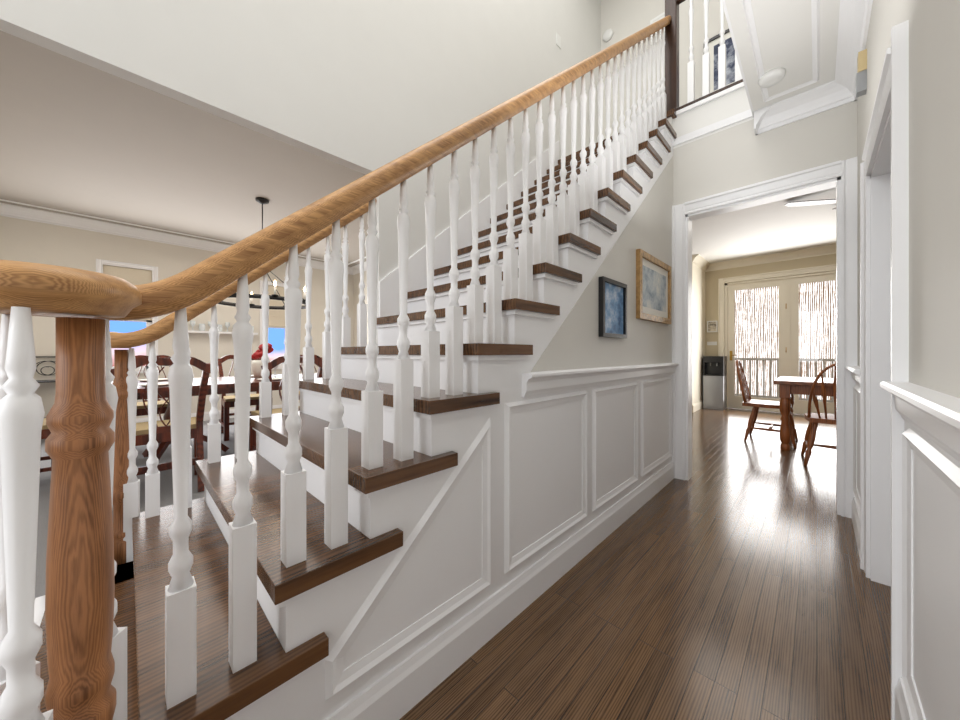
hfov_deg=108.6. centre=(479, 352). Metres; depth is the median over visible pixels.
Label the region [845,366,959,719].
trim
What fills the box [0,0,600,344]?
wall
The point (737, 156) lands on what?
wall
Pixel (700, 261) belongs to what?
trim
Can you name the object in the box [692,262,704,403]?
wall
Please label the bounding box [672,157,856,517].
door frame
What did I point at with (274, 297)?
ring chandelier
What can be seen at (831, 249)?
trim
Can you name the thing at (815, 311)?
backdrop
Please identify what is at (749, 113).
trim
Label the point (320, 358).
dining chair
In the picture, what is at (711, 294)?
wall
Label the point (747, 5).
trim
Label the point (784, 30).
ceiling
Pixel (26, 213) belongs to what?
trim
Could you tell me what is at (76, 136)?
ceiling
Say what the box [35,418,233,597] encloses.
floor
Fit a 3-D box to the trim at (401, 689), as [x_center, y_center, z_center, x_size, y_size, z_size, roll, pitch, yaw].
[0.560,0.560,1.774,0.052,0.960,3.080,0,0,44]
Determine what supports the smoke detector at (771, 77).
attached to the ceiling at (784, 30)
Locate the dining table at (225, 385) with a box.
[111,343,316,459]
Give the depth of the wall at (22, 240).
4.81 m
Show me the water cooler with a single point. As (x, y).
(714, 382)
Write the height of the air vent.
0.280 m
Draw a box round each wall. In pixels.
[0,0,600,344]
[0,216,352,417]
[353,100,856,346]
[531,156,672,371]
[601,0,728,139]
[673,87,752,148]
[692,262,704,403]
[705,254,835,355]
[857,0,959,397]
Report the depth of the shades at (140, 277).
4.73 m
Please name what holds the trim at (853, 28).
attached to the wall at (934, 194)
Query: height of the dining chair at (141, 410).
1.017 m
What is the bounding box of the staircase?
[0,0,742,719]
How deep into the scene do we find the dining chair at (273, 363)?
3.16 m
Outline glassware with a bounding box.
[188,320,257,341]
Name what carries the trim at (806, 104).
attached to the wall at (737, 156)
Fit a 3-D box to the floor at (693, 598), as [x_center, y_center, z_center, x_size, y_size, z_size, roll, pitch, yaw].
[1.505,1.070,1.899,8.500,0.060,11.220,0,0,44]
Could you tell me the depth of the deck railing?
7.34 m
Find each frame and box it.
[599,276,626,337]
[636,249,670,323]
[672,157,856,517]
[704,29,734,92]
[718,264,835,355]
[860,20,908,719]
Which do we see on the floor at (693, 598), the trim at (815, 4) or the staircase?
the staircase
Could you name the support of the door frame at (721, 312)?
attached to the wall at (711, 294)
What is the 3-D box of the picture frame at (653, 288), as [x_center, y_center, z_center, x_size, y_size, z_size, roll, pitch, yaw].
[1.286,-0.460,2.532,0.028,0.460,0.680,0,0,44]
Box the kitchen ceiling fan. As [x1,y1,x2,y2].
[785,199,835,209]
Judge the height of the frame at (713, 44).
0.620 m
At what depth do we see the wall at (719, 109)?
2.70 m
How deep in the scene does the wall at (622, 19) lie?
3.93 m
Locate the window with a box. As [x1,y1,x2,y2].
[96,259,285,372]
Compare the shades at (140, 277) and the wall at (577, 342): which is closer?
the wall at (577, 342)
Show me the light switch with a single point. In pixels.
(711, 343)
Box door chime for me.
[856,49,866,97]
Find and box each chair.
[40,418,51,471]
[110,356,210,491]
[135,355,170,415]
[218,355,260,440]
[249,356,321,451]
[299,355,321,399]
[736,359,797,447]
[801,363,835,465]
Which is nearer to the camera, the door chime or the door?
the door chime
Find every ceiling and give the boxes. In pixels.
[0,30,835,266]
[725,0,839,110]
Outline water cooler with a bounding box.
[703,356,726,409]
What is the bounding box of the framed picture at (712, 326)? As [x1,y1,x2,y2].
[707,321,717,331]
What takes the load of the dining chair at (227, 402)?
on the floor at (166, 489)
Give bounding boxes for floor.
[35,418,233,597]
[399,408,890,719]
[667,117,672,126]
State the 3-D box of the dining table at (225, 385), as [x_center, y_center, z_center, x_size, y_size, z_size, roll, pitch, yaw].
[-2.414,0.459,3.826,1.150,1.138,2.700,0,0,44]
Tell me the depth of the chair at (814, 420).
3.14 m
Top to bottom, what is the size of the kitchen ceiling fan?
0.230 m
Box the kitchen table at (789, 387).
[773,376,833,450]
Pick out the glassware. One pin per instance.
(202, 327)
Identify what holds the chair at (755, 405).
on the floor at (693, 598)
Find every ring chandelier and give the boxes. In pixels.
[255,197,268,228]
[267,271,284,309]
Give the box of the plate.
[556,33,560,48]
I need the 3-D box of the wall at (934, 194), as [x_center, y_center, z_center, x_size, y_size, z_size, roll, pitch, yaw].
[0.214,-0.335,-0.125,0.120,2.750,6.520,0,0,44]
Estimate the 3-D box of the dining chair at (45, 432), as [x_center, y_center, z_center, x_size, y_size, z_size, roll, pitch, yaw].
[-3.589,0.532,2.623,0.555,1.017,0.564,0,0,44]
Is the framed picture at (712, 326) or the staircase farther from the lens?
the framed picture at (712, 326)
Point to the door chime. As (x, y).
(861, 82)
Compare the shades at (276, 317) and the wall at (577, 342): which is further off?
the shades at (276, 317)
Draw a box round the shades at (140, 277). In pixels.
[103,265,151,284]
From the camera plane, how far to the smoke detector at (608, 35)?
4.23 m
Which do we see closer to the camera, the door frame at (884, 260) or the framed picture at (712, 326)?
the door frame at (884, 260)
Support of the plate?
attached to the wall at (365, 87)
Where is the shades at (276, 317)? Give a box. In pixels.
[268,285,284,326]
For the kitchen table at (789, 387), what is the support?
on the floor at (693, 598)
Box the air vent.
[650,12,664,45]
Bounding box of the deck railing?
[735,358,835,402]
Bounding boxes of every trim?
[0,203,349,422]
[325,363,678,719]
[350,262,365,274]
[672,87,743,145]
[692,254,710,412]
[711,244,835,270]
[721,0,759,134]
[742,0,771,107]
[756,81,835,134]
[808,0,819,91]
[832,0,872,106]
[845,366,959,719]
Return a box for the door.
[725,270,835,413]
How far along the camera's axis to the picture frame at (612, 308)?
2.00 m
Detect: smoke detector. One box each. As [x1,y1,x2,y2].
[603,29,613,41]
[758,67,785,87]
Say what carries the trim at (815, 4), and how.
attached to the ceiling at (784, 30)
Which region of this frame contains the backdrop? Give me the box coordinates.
[735,280,835,400]
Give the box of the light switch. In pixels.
[707,342,716,344]
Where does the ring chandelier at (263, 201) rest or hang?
hanging from the ceiling at (76, 136)

